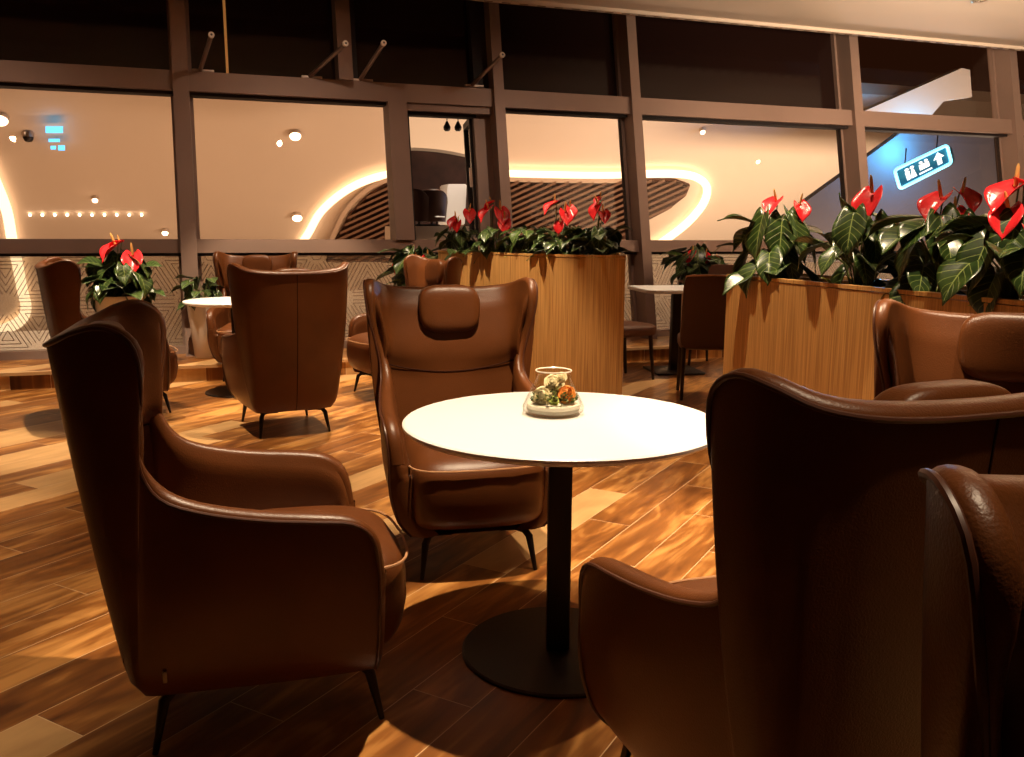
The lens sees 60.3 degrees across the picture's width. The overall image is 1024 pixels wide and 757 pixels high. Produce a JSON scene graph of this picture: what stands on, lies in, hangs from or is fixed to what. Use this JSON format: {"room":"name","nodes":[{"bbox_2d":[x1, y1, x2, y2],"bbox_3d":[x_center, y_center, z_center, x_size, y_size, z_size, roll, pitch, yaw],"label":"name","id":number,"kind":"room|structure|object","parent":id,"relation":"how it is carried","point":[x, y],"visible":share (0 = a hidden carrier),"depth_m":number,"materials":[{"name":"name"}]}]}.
{"room":"airport lounge","nodes":[
{"label":"airport lounge","id":0,"kind":"room"},
{"bbox_2d":[0,357,723,756],"bbox_3d":[1.388,0.614,4.606,20.216,0.120,14.882,0,10,0],"label":"floor","id":1,"kind":"structure","parent":0,"point":[66,689],"depth_m":3.12,"materials":[{"name":"brown wood"}]},
{"bbox_2d":[34,256,177,412],"bbox_3d":[-2.834,-0.300,6.225,0.869,1.100,0.755,-6,11,-32],"label":"chair","id":2,"kind":"object","parent":1,"relation":"on","point":[59,279],"visible":0.44,"depth_m":5.76,"materials":[{"name":"brown leather"}]},
{"bbox_2d":[182,297,234,397],"bbox_3d":[-2.199,-0.259,7.077,0.800,0.741,0.800,0,10,0],"label":"round table","id":3,"kind":"object","parent":1,"relation":"on","point":[213,302],"visible":0.34,"depth_m":6.95,"materials":[{"name":"white laminate"}]},
{"bbox_2d":[42,299,407,754],"bbox_3d":[-0.727,0.356,2.401,0.869,1.100,0.755,-3,10,-17],"label":"chair","id":4,"kind":"object","parent":1,"relation":"on","point":[219,567],"visible":1,"depth_m":2.12,"materials":[{"name":"brown leather"}]},
{"bbox_2d":[90,321,124,329],"bbox_3d":[-1.026,-0.041,2.240,0.105,0.204,0.268,-3,10,-17],"label":"headrest pillow","id":5,"kind":"object","parent":4,"relation":"on","point":[109,322],"depth_m":2.24,"materials":[{"name":"brown leather"}]},
{"bbox_2d":[206,251,297,381],"bbox_3d":[-2.303,-0.571,7.859,0.755,1.100,0.869,-1,10,-7],"label":"chair","id":6,"kind":"object","parent":1,"relation":"on","point":[218,320],"visible":0.36,"depth_m":8.00,"materials":[{"name":"brown leather"}]},
{"bbox_2d":[242,255,271,269],"bbox_3d":[-2.338,-1.034,8.098,0.268,0.204,0.105,-1,10,-7],"label":"headrest pillow","id":7,"kind":"object","parent":6,"relation":"on","point":[258,262],"depth_m":8.06,"materials":[{"name":"brown leather"}]},
{"bbox_2d":[220,262,348,438],"bbox_3d":[-1.493,-0.215,5.768,0.755,1.100,0.869,-5,11,-27],"label":"chair","id":8,"kind":"object","parent":1,"relation":"on","point":[284,353],"visible":1,"depth_m":5.43,"materials":[{"name":"brown leather"}]},
{"bbox_2d":[346,254,462,391],"bbox_3d":[-0.882,-0.432,7.082,0.869,1.100,0.755,-6,11,-33],"label":"chair","id":9,"kind":"object","parent":1,"relation":"on","point":[419,271],"visible":0.31,"depth_m":7.09,"materials":[{"name":"brown leather"}]},
{"bbox_2d":[425,259,445,283],"bbox_3d":[-0.618,-0.871,7.186,0.105,0.204,0.268,-6,11,-33],"label":"headrest pillow","id":10,"kind":"object","parent":9,"relation":"on","point":[434,268],"depth_m":7.12,"materials":[{"name":"brown leather"}]},
{"bbox_2d":[363,277,547,579],"bbox_3d":[-0.202,0.157,3.601,0.755,1.100,0.869,-2,10,-14],"label":"chair","id":11,"kind":"object","parent":1,"relation":"on","point":[431,344],"visible":0.76,"depth_m":3.76,"materials":[{"name":"brown leather"}]},
{"bbox_2d":[418,284,479,331],"bbox_3d":[-0.274,-0.305,3.833,0.268,0.204,0.105,-2,10,-14],"label":"headrest pillow","id":12,"kind":"object","parent":11,"relation":"on","point":[453,307],"depth_m":3.79,"materials":[{"name":"brown leather"}]},
{"bbox_2d":[438,250,625,394],"bbox_3d":[0.162,-0.493,7.407,1.940,1.120,0.763,6,11,28],"label":"planter box","id":13,"kind":"object","parent":1,"relation":"on","point":[579,324],"visible":0.45,"depth_m":6.82,"materials":[{"name":"brown wood"}]},
{"bbox_2d":[433,203,479,260],"bbox_3d":[-0.478,-1.242,7.787,0.455,0.594,0.443,8,12,40],"label":"anthurium","id":14,"kind":"object","parent":13,"relation":"in","point":[461,238],"visible":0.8,"depth_m":7.67,"materials":[{"name":"green plant"}]},
{"bbox_2d":[447,215,459,229],"bbox_3d":[-0.506,-1.358,7.686,0.094,0.129,0.107,-8,13,-41],"label":"flower","id":15,"kind":"object","parent":14,"relation":"on","point":[452,222],"depth_m":7.67,"materials":[{"name":"plant"}]},
{"bbox_2d":[452,219,460,232],"bbox_3d":[-0.472,-1.322,7.647,0.086,0.120,0.057,4,10,23],"label":"flower","id":16,"kind":"object","parent":14,"relation":"on","point":[456,224],"depth_m":7.65,"materials":[{"name":"plant"}]},
{"bbox_2d":[463,208,475,223],"bbox_3d":[-0.367,-1.409,7.655,0.118,0.142,0.107,0,10,0],"label":"flower","id":17,"kind":"object","parent":14,"relation":"on","point":[470,214],"depth_m":7.65,"materials":[{"name":"plant"}]},
{"bbox_2d":[463,197,518,262],"bbox_3d":[-0.173,-1.232,7.512,0.495,0.619,0.415,-6,11,-33],"label":"anthurium","id":18,"kind":"object","parent":13,"relation":"in","point":[486,239],"visible":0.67,"depth_m":7.40,"materials":[{"name":"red plant"}]},
{"bbox_2d":[478,205,492,222],"bbox_3d":[-0.218,-1.385,7.418,0.111,0.156,0.129,-5,11,-28],"label":"flower","id":19,"kind":"object","parent":18,"relation":"on","point":[481,213],"depth_m":7.44,"materials":[{"name":"red plant"}]},
{"bbox_2d":[494,206,509,225],"bbox_3d":[-0.090,-1.368,7.422,0.140,0.176,0.112,-3,10,-17],"label":"flower","id":20,"kind":"object","parent":18,"relation":"on","point":[502,213],"depth_m":7.40,"materials":[{"name":"red plant"}]},
{"bbox_2d":[497,218,511,234],"bbox_3d":[-0.063,-1.285,7.399,0.118,0.162,0.081,0,10,0],"label":"flower","id":21,"kind":"object","parent":18,"relation":"on","point":[504,224],"depth_m":7.39,"materials":[{"name":"red plant"}]},
{"bbox_2d":[496,225,554,256],"bbox_3d":[0.118,-1.065,7.239,0.476,0.386,0.458,-2,10,-14],"label":"anthurium","id":22,"kind":"object","parent":13,"relation":"in","point":[518,245],"visible":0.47,"depth_m":7.14,"materials":[{"name":"green plant"}]},
{"bbox_2d":[525,194,585,260],"bbox_3d":[0.353,-1.114,6.931,0.457,0.658,0.432,-4,10,-24],"label":"anthurium","id":23,"kind":"object","parent":13,"relation":"in","point":[553,245],"visible":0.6,"depth_m":6.88,"materials":[{"name":"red plant"}]},
{"bbox_2d":[543,200,558,214],"bbox_3d":[0.307,-1.330,6.862,0.131,0.122,0.123,0,10,0],"label":"flower","id":24,"kind":"object","parent":23,"relation":"on","point":[548,205],"depth_m":6.88,"materials":[{"name":"plant"}]},
{"bbox_2d":[553,220,563,234],"bbox_3d":[0.367,-1.173,6.849,0.086,0.118,0.059,4,10,18],"label":"flower","id":25,"kind":"object","parent":23,"relation":"on","point":[558,226],"depth_m":6.84,"materials":[{"name":"plant"}]},
{"bbox_2d":[559,207,573,225],"bbox_3d":[0.418,-1.259,6.873,0.118,0.151,0.093,-2,10,-12],"label":"flower","id":26,"kind":"object","parent":23,"relation":"on","point":[567,215],"depth_m":6.86,"materials":[{"name":"red plant"}]},
{"bbox_2d":[566,204,577,216],"bbox_3d":[0.458,-1.300,6.898,0.097,0.128,0.071,-3,10,-20],"label":"flower","id":27,"kind":"object","parent":23,"relation":"on","point":[571,211],"depth_m":6.89,"materials":[{"name":"plant"}]},
{"bbox_2d":[561,192,632,257],"bbox_3d":[0.649,-1.137,6.784,0.482,0.587,0.413,-5,11,-27],"label":"anthurium","id":28,"kind":"object","parent":13,"relation":"on","point":[600,240],"visible":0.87,"depth_m":6.74,"materials":[{"name":"green plant"}]},
{"bbox_2d":[588,200,602,220],"bbox_3d":[0.646,-1.283,6.739,0.084,0.159,0.118,-6,12,-35],"label":"flower","id":29,"kind":"object","parent":28,"relation":"on","point":[595,208],"depth_m":6.74,"materials":[{"name":"red plant"}]},
{"bbox_2d":[593,195,603,205],"bbox_3d":[0.663,-1.359,6.741,0.076,0.083,0.075,-8,13,-41],"label":"flower","id":30,"kind":"object","parent":28,"relation":"on","point":[596,200],"depth_m":6.74,"materials":[{"name":"plant"}]},
{"bbox_2d":[597,209,610,223],"bbox_3d":[0.702,-1.237,6.738,0.108,0.117,0.111,0,10,0],"label":"flower","id":31,"kind":"object","parent":28,"relation":"on","point":[605,214],"depth_m":6.73,"materials":[{"name":"plant"}]},
{"bbox_2d":[402,392,706,698],"bbox_3d":[0.145,0.488,2.718,0.950,0.741,0.950,0,10,0],"label":"round table","id":32,"kind":"object","parent":1,"relation":"on","point":[533,652],"visible":0.8,"depth_m":2.65,"materials":[{"name":"white laminate"}]},
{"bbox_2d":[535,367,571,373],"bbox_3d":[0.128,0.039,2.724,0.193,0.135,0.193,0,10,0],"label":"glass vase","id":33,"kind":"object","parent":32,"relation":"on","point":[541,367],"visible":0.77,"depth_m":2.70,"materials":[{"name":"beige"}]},
{"bbox_2d":[526,401,579,415],"bbox_3d":[0.128,0.086,2.732,0.168,0.028,0.168,0,10,0],"label":"sand","id":34,"kind":"object","parent":33,"relation":"in","point":[533,407],"visible":0.67,"depth_m":2.67,"materials":[{"name":"beige sand"}]},
{"bbox_2d":[533,386,552,404],"bbox_3d":[0.093,0.052,2.700,0.061,0.054,0.040,4,10,19],"label":"rose","id":35,"kind":"object","parent":34,"relation":"on","point":[542,390],"visible":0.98,"depth_m":2.69,"materials":[{"name":"beige plant"}]},
{"bbox_2d":[530,384,577,403],"bbox_3d":[0.130,0.042,2.724,0.153,0.061,0.154,0,10,0],"label":"greenery","id":36,"kind":"object","parent":34,"relation":"on","point":[554,395],"visible":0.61,"depth_m":2.69,"materials":[{"name":"green plant"}]},
{"bbox_2d":[544,374,561,390],"bbox_3d":[0.125,0.013,2.715,0.055,0.048,0.036,2,10,12],"label":"rose","id":37,"kind":"object","parent":33,"relation":"in","point":[550,381],"visible":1,"depth_m":2.71,"materials":[{"name":"beige plant"}]},
{"bbox_2d":[557,385,575,403],"bbox_3d":[0.166,0.050,2.707,0.062,0.054,0.040,5,11,26],"label":"rose","id":38,"kind":"object","parent":33,"relation":"in","point":[569,390],"visible":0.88,"depth_m":2.70,"materials":[{"name":"orange plant"}]},
{"bbox_2d":[623,320,655,379],"bbox_3d":[0.957,-0.484,7.812,0.531,0.983,0.450,-5,11,-30],"label":"dining chair","id":39,"kind":"object","parent":1,"relation":"on","point":[631,328],"visible":0.2,"depth_m":7.73,"materials":[{"name":"brown fabric"}]},
{"bbox_2d":[628,285,705,375],"bbox_3d":[1.523,-0.455,8.237,0.760,0.785,0.760,-1,10,-8],"label":"square table","id":40,"kind":"object","parent":1,"relation":"on","point":[676,291],"visible":0.77,"depth_m":8.19,"materials":[{"name":"white laminate"}]},
{"bbox_2d":[676,274,726,399],"bbox_3d":[1.548,-0.343,6.988,0.450,0.983,0.531,1,10,7],"label":"dining chair","id":41,"kind":"object","parent":1,"relation":"on","point":[703,314],"visible":0.63,"depth_m":6.76,"materials":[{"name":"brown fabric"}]},
{"bbox_2d":[688,264,733,365],"bbox_3d":[2.021,-0.609,8.591,0.450,0.983,0.531,7,12,34],"label":"dining chair","id":42,"kind":"object","parent":1,"relation":"on","point":[717,268],"visible":0.11,"depth_m":8.70,"materials":[{"name":"brown fabric"}]},
{"bbox_2d":[577,368,1023,756],"bbox_3d":[0.580,0.465,1.796,0.755,1.100,0.869,-3,10,-20],"label":"chair","id":43,"kind":"object","parent":1,"relation":"on","point":[804,639],"visible":0.83,"depth_m":1.37,"materials":[{"name":"brown leather"}]},
{"bbox_2d":[873,379,1010,400],"bbox_3d":[0.692,0.104,1.436,0.268,0.204,0.105,-3,10,-20],"label":"headrest pillow","id":44,"kind":"object","parent":43,"relation":"on","point":[952,388],"depth_m":1.38,"materials":[{"name":"brown leather"}]},
{"bbox_2d":[723,273,1023,399],"bbox_3d":[1.965,0.163,3.749,0.531,1.060,3.181,-3,10,-17],"label":"planter box","id":45,"kind":"object","parent":1,"relation":"on","point":[818,337],"visible":0.31,"depth_m":4.34,"materials":[{"name":"brown wood"}]},
{"bbox_2d":[717,189,831,297],"bbox_3d":[1.444,-0.717,4.873,0.513,0.647,0.490,-7,12,-39],"label":"anthurium","id":46,"kind":"object","parent":45,"relation":"in","point":[780,260],"visible":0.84,"depth_m":4.77,"materials":[{"name":"green plant"}]},
{"bbox_2d":[762,196,783,214],"bbox_3d":[1.417,-0.935,4.781,0.111,0.116,0.107,-8,13,-42],"label":"flower","id":47,"kind":"object","parent":46,"relation":"on","point":[769,204],"depth_m":4.78,"materials":[{"name":"red plant"}]},
{"bbox_2d":[794,199,811,222],"bbox_3d":[1.569,-0.907,4.779,0.096,0.127,0.078,0,10,0],"label":"flower","id":48,"kind":"object","parent":46,"relation":"on","point":[802,210],"depth_m":4.77,"materials":[{"name":"red plant"}]},
{"bbox_2d":[790,175,899,291],"bbox_3d":[1.703,-0.632,4.252,0.511,0.677,0.594,-5,11,-27],"label":"anthurium","id":49,"kind":"object","parent":45,"relation":"in","point":[853,224],"visible":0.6,"depth_m":4.13,"materials":[{"name":"green plant"}]},
{"bbox_2d":[851,185,882,216],"bbox_3d":[1.684,-0.818,4.160,0.097,0.189,0.140,-8,12,-39],"label":"flower","id":50,"kind":"object","parent":49,"relation":"on","point":[865,202],"depth_m":4.15,"materials":[{"name":"red plant"}]},
{"bbox_2d":[864,177,993,304],"bbox_3d":[1.834,-0.554,3.841,0.566,0.624,0.578,4,10,18],"label":"anthurium","id":51,"kind":"object","parent":45,"relation":"in","point":[916,266],"visible":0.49,"depth_m":3.73,"materials":[{"name":"green plant"}]},
{"bbox_2d":[917,190,952,222],"bbox_3d":[1.804,-0.731,3.751,0.129,0.142,0.129,-5,11,-28],"label":"flower","id":52,"kind":"object","parent":51,"relation":"on","point":[928,205],"depth_m":3.74,"materials":[{"name":"red plant"}]},
{"bbox_2d":[941,205,969,220],"bbox_3d":[1.863,-0.665,3.714,0.107,0.132,0.090,4,10,21],"label":"flower","id":53,"kind":"object","parent":51,"relation":"on","point":[949,212],"depth_m":3.69,"materials":[{"name":"red plant"}]},
{"bbox_2d":[953,187,982,211],"bbox_3d":[1.923,-0.752,3.727,0.108,0.121,0.110,0,10,0],"label":"flower","id":54,"kind":"object","parent":51,"relation":"on","point":[973,199],"depth_m":3.71,"materials":[{"name":"red plant"}]},
{"bbox_2d":[927,163,1023,313],"bbox_3d":[1.911,-0.494,3.394,0.568,0.665,0.584,0,10,0],"label":"anthurium","id":55,"kind":"object","parent":45,"relation":"in","point":[998,235],"visible":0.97,"depth_m":3.33,"materials":[{"name":"green plant"}]},
{"bbox_2d":[984,179,1023,214],"bbox_3d":[1.872,-0.685,3.318,0.156,0.139,0.144,0,10,0],"label":"flower","id":56,"kind":"object","parent":55,"relation":"on","point":[995,195],"depth_m":3.33,"materials":[{"name":"red plant"}]},
{"bbox_2d":[987,201,1023,240],"bbox_3d":[1.841,-0.590,3.296,0.119,0.148,0.123,0,10,0],"label":"flower","id":57,"kind":"object","parent":55,"relation":"on","point":[1006,222],"depth_m":3.29,"materials":[{"name":"red plant"}]},
{"bbox_2d":[872,299,1023,397],"bbox_3d":[1.336,0.362,2.432,0.755,1.100,0.869,5,11,27],"label":"chair","id":58,"kind":"object","parent":1,"relation":"on","point":[912,345],"visible":0.2,"depth_m":2.70,"materials":[{"name":"brown leather"}]},
{"bbox_2d":[958,312,1023,382],"bbox_3d":[1.483,-0.094,2.639,0.268,0.204,0.105,5,11,27],"label":"headrest pillow","id":59,"kind":"object","parent":58,"relation":"on","point":[990,344],"depth_m":2.62,"materials":[{"name":"brown leather"}]},
{"bbox_2d":[918,464,1023,756],"bbox_3d":[0.755,0.664,0.621,0.755,1.100,0.869,-1,10,-6],"label":"chair","id":60,"kind":"object","parent":1,"relation":"on","point":[972,671],"visible":1,"depth_m":0.74,"materials":[{"name":"brown leather"}]},
{"bbox_2d":[0,336,723,390],"bbox_3d":[0.577,-0.256,9.272,20.000,0.240,1.100,-3,10,-18],"label":"step","id":61,"kind":"structure","parent":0,"point":[196,374],"depth_m":7.65,"materials":[{"name":"brown wood"}]},
{"bbox_2d":[0,0,185,360],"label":"window","id":62,"kind":"structure","parent":61,"relation":"on","point":[83,46],"depth_m":8.14,"materials":[{"name":"brown metal"}]},
{"bbox_2d":[93,294,149,311],"bbox_3d":[-3.318,-0.413,7.539,0.440,0.600,0.440,0,10,0],"label":"plant pot","id":63,"kind":"object","parent":61,"relation":"on","point":[107,301],"visible":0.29,"depth_m":7.30,"materials":[{"name":"brown wood"}]},
{"bbox_2d":[77,233,166,311],"bbox_3d":[-3.288,-0.870,7.459,0.719,0.712,0.742,4,10,23],"label":"anthurium","id":64,"kind":"object","parent":63,"relation":"in","point":[126,274],"visible":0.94,"depth_m":7.37,"materials":[{"name":"green plant"}]},
{"bbox_2d":[99,240,121,262],"bbox_3d":[-3.344,-1.058,7.358,0.166,0.193,0.172,-8,13,-41],"label":"flower","id":65,"kind":"object","parent":64,"relation":"on","point":[112,257],"depth_m":7.39,"materials":[{"name":"red plant"}]},
{"bbox_2d":[109,240,123,246],"bbox_3d":[-3.327,-1.124,7.410,0.136,0.084,0.112,0,10,0],"label":"flower","id":66,"kind":"object","parent":64,"relation":"on","point":[113,242],"depth_m":7.37,"materials":[{"name":"plant"}]},
{"bbox_2d":[121,249,142,271],"bbox_3d":[-3.172,-0.971,7.379,0.172,0.215,0.138,-3,10,-17],"label":"flower","id":67,"kind":"object","parent":64,"relation":"on","point":[132,261],"depth_m":7.36,"materials":[{"name":"red plant"}]},
{"bbox_2d":[166,0,202,356],"bbox_3d":[-3.124,-2.558,8.358,0.200,4.560,1.340,-3,10,-18],"label":"window mullion","id":68,"kind":"structure","parent":61,"relation":"on","point":[178,28],"depth_m":8.20,"materials":[{"name":"brown metal"}]},
{"bbox_2d":[187,305,213,357],"bbox_3d":[-2.797,-0.444,8.040,0.300,0.500,0.300,0,10,0],"label":"plant pot","id":69,"kind":"object","parent":61,"relation":"on","point":[197,318],"visible":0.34,"depth_m":7.93,"materials":[{"name":"beige ceramic"}]},
{"bbox_2d":[170,275,227,310],"bbox_3d":[-2.816,-0.742,8.005,0.456,0.408,0.515,2,10,7],"label":"anthurium","id":70,"kind":"object","parent":69,"relation":"in","point":[209,287],"visible":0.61,"depth_m":7.89,"materials":[{"name":"green plant"}]},
{"bbox_2d":[0,345,668,376],"bbox_3d":[0.753,-0.279,8.742,20.000,0.026,0.055,-3,10,-18],"label":"trim","id":71,"kind":"structure","parent":61,"relation":"attached to","point":[48,372],"depth_m":7.55,"materials":[{"name":"brown wood"}]},
{"bbox_2d":[188,0,500,347],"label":"window","id":72,"kind":"structure","parent":61,"relation":"on","point":[424,59],"depth_m":8.87,"materials":[{"name":"brown metal"}]},
{"bbox_2d":[192,32,214,71],"bbox_3d":[-2.797,-2.942,7.976,0.200,0.223,0.832,-3,10,-19],"label":"stay","id":73,"kind":"object","parent":72,"relation":"attached to","point":[211,35],"visible":1,"depth_m":7.97,"materials":[{"name":"brown"}]},
{"bbox_2d":[222,0,228,72],"bbox_3d":[-2.831,-3.841,8.642,0.024,1.720,0.402,-3,10,-18],"label":"light strip","id":74,"kind":"object","parent":72,"relation":"on","point":[224,8],"visible":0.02,"depth_m":8.61,"materials":[{"name":"brown"}]},
{"bbox_2d":[301,40,347,78],"bbox_3d":[-1.782,-3.008,8.344,0.204,0.242,0.827,-5,11,-30],"label":"stay","id":75,"kind":"object","parent":72,"relation":"attached to","point":[344,44],"visible":1,"depth_m":8.34,"materials":[{"name":"brown metal"}]},
{"bbox_2d":[353,40,386,81],"bbox_3d":[-1.371,-3.034,8.454,0.200,0.262,0.823,-3,10,-18],"label":"stay","id":76,"kind":"object","parent":72,"relation":"attached to","point":[383,43],"visible":1,"depth_m":8.45,"materials":[{"name":"brown"}]},
{"bbox_2d":[407,103,497,239],"bbox_3d":[-0.652,-2.152,9.244,0.925,1.375,0.458,-3,10,-18],"label":"window","id":77,"kind":"structure","parent":72,"relation":"attached to","point":[480,116],"depth_m":9.29,"materials":[{"name":"brown metal"}]},
{"bbox_2d":[464,52,504,87],"bbox_3d":[-0.280,-3.089,8.845,0.200,0.233,0.779,-3,10,-18],"label":"stay","id":78,"kind":"object","parent":72,"relation":"attached to","point":[502,54],"visible":1,"depth_m":8.86,"materials":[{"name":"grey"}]},
{"bbox_2d":[483,2,512,239],"bbox_3d":[-0.169,-2.707,9.348,0.170,4.560,1.340,-3,10,-18],"label":"trim","id":79,"kind":"structure","parent":61,"relation":"on","point":[491,10],"depth_m":9.20,"materials":[{"name":"brown metal"}]},
{"bbox_2d":[499,3,638,337],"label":"window","id":80,"kind":"structure","parent":61,"relation":"on","point":[556,62],"depth_m":9.71,"materials":[{"name":"brown metal"}]},
{"bbox_2d":[612,14,656,338],"bbox_3d":[1.332,-2.783,9.851,0.170,4.560,1.340,-3,10,-18],"label":"window mullion","id":81,"kind":"structure","parent":61,"relation":"on","point":[640,268],"depth_m":9.72,"materials":[{"name":"brown metal"}]},
{"bbox_2d":[677,279,682,312],"bbox_3d":[1.954,-0.708,9.289,0.440,0.660,0.440,0,10,0],"label":"plant pot","id":82,"kind":"object","parent":61,"relation":"on","point":[678,280],"visible":0.09,"depth_m":9.21,"materials":[{"name":"beige ceramic"}]},
{"bbox_2d":[659,242,739,284],"bbox_3d":[1.967,-1.117,9.239,0.688,0.618,0.832,-3,10,-21],"label":"anthurium","id":83,"kind":"object","parent":82,"relation":"in","point":[698,259],"visible":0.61,"depth_m":9.12,"materials":[{"name":"green plant"}]},
{"bbox_2d":[684,250,695,264],"bbox_3d":[1.854,-1.255,9.143,0.105,0.161,0.129,-9,13,-43],"label":"flower","id":84,"kind":"object","parent":83,"relation":"on","point":[689,256],"depth_m":9.11,"materials":[{"name":"plant"}]},
{"bbox_2d":[635,16,860,336],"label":"window","id":85,"kind":"structure","parent":61,"relation":"on","point":[690,71],"depth_m":10.39,"materials":[{"name":"brown metal"}]},
{"bbox_2d":[830,33,871,276],"bbox_3d":[4.155,-2.926,10.796,0.184,4.560,1.340,-3,10,-18],"label":"trim","id":86,"kind":"structure","parent":61,"relation":"on","point":[845,50],"depth_m":10.70,"materials":[{"name":"brown metal"}]},
{"bbox_2d":[863,111,1011,278],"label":"window","id":87,"kind":"structure","parent":61,"relation":"on","point":[884,122],"depth_m":11.13,"materials":[{"name":"brown metal"}]},
{"bbox_2d":[987,48,1023,207],"bbox_3d":[6.542,-3.046,11.596,0.180,4.560,1.340,-3,10,-18],"label":"trim","id":88,"kind":"structure","parent":61,"relation":"on","point":[1002,63],"depth_m":11.53,"materials":[{"name":"brown metal"}]},
{"bbox_3d":[-0.857,-0.538,8.307,0.340,0.620,0.340,0,10,0],"label":"plant pot","id":89,"kind":"object","parent":61,"relation":"on","visible":0},
{"bbox_2d":[376,245,446,285],"bbox_3d":[-0.912,-0.949,8.213,0.774,0.588,0.811,0,10,0],"label":"anthurium","id":90,"kind":"object","parent":89,"relation":"in","point":[397,266],"visible":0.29,"depth_m":8.09,"materials":[{"name":"green plant"}]},
{"bbox_2d":[533,0,1023,46],"bbox_3d":[1.252,-3.152,4.443,20.532,0.160,15.811,0,10,0],"label":"ceiling","id":91,"kind":"structure","parent":0,"point":[990,21],"depth_m":9.40,"materials":[{"name":"beige paint"}]},
{"bbox_2d":[470,0,1023,50],"bbox_3d":[0.463,-3.915,9.061,20.000,0.195,0.080,-3,10,-18],"label":"trim","id":92,"kind":"structure","parent":91,"relation":"attached to","point":[515,2],"depth_m":9.76,"materials":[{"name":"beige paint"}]},
{"bbox_2d":[790,133,996,261],"bbox_3d":[10.755,-4.036,18.751,11.376,3.154,0.200,-3,10,-18],"label":"wall","id":93,"kind":"structure","parent":0,"point":[974,157],"depth_m":17.70,"materials":[{"name":"grey paint"}]},
{"label":"outside","id":94,"kind":"structure","parent":0,"visible":0},
{"bbox_2d":[411,148,468,224],"bbox_3d":[-1.109,-3.284,15.152,1.479,1.287,0.550,-3,10,-18],"label":"wall","id":95,"kind":"structure","parent":94,"point":[431,168],"depth_m":14.91,"materials":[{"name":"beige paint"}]},
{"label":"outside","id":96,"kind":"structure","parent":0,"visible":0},
{"bbox_2d":[385,226,476,258],"bbox_3d":[-1.265,-2.102,13.666,1.008,0.516,2.200,-3,10,-18],"label":"platform","id":97,"kind":"object","parent":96,"point":[422,232],"visible":0.29,"depth_m":12.54,"materials":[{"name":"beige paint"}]},
{"bbox_2d":[413,189,428,225],"bbox_3d":[-1.368,-2.457,12.681,0.391,0.520,0.391,-2,10,-15],"label":"lounge chair","id":98,"kind":"object","parent":97,"relation":"on","point":[421,199],"visible":0.61,"depth_m":12.53,"materials":[{"name":"brown leather"}]},
{"bbox_2d":[422,189,447,225],"bbox_3d":[-1.154,-2.466,12.736,0.391,0.520,0.391,7,12,34],"label":"lounge chair","id":99,"kind":"object","parent":97,"relation":"on","point":[438,200],"visible":0.77,"depth_m":12.60,"materials":[{"name":"brown leather"}]},
{"bbox_2d":[438,184,466,224],"bbox_3d":[-0.923,-2.683,13.631,0.331,0.616,0.500,-3,10,-18],"label":"base cabinet","id":100,"kind":"object","parent":97,"relation":"on","point":[456,193],"visible":0.78,"depth_m":13.39,"materials":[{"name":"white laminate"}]},
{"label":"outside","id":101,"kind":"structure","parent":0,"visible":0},
{"bbox_2d":[0,83,1023,344],"bbox_3d":[0.984,-2.087,25.119,62.000,10.400,15.391,-3,10,-18],"label":"wall","id":102,"kind":"structure","parent":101,"point":[252,177],"depth_m":17.82,"materials":[{"name":"beige paint"}]},
{"bbox_2d":[0,112,8,125],"bbox_3d":[-8.592,-4.355,14.800,0.282,0.219,0.272,0,10,0],"label":"recessed light","id":103,"kind":"object","parent":102,"relation":"attached to","point":[4,118],"visible":1,"depth_m":14.77,"materials":[{"name":"beige paint"}]},
{"bbox_2d":[0,179,16,238],"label":"light","id":104,"kind":"object","parent":102,"relation":"attached to","point":[8,218],"depth_m":17.00,"materials":[{"name":"beige"}]},
{"bbox_2d":[0,258,31,331],"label":"light","id":105,"kind":"object","parent":102,"relation":"attached to","point":[23,310],"depth_m":19.73,"materials":[{"name":"beige"}]},
{"bbox_2d":[21,131,34,141],"bbox_3d":[-8.386,-4.187,15.288,0.200,0.185,0.200,0,10,0],"label":"dome camera","id":106,"kind":"object","parent":102,"relation":"attached to","point":[28,136],"visible":1,"depth_m":15.22,"materials":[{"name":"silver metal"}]},
{"bbox_2d":[289,129,300,140],"bbox_3d":[-4.042,-4.538,16.434,0.237,0.196,0.232,0,10,0],"label":"recessed light","id":107,"kind":"object","parent":102,"relation":"attached to","point":[294,134],"visible":1,"depth_m":16.36,"materials":[{"name":"beige paint"}]},
{"bbox_2d":[300,170,710,261],"bbox_3d":[0.034,-3.675,20.241,9.585,2.163,3.371,-3,10,-19],"label":"light strip","id":108,"kind":"structure","parent":102,"relation":"attached to","point":[530,190],"depth_m":19.67,"materials":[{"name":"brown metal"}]},
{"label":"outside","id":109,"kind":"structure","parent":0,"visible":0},
{"bbox_2d":[863,68,971,114],"bbox_3d":[7.824,-5.592,17.185,2.666,0.961,0.250,-3,10,-18],"label":"soffit","id":110,"kind":"structure","parent":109,"point":[926,97],"depth_m":17.19,"materials":[{"name":"beige paint"}]},
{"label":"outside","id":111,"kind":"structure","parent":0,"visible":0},
{"bbox_2d":[0,330,49,350],"bbox_3d":[-6.789,-0.075,8.753,5.500,0.470,2.100,-3,10,-18],"label":"ledge","id":112,"kind":"object","parent":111,"point":[38,345],"depth_m":9.62,"materials":[{"name":"white"}]},
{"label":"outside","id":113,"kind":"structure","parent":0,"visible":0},
{"bbox_2d":[45,126,64,150],"bbox_3d":[-7.877,-4.142,15.211,0.278,0.360,0.605,-4,11,-25],"label":"sign","id":114,"kind":"object","parent":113,"point":[48,129],"visible":1,"depth_m":15.06,"materials":[{"name":"blue"}]},
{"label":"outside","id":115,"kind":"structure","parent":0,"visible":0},
{"bbox_2d":[894,135,954,188],"bbox_3d":[7.609,-4.013,16.304,1.403,1.035,0.160,-3,10,-18],"label":"sign","id":116,"kind":"object","parent":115,"point":[925,165],"visible":0.98,"depth_m":16.27,"materials":[{"name":"blue plastic"}]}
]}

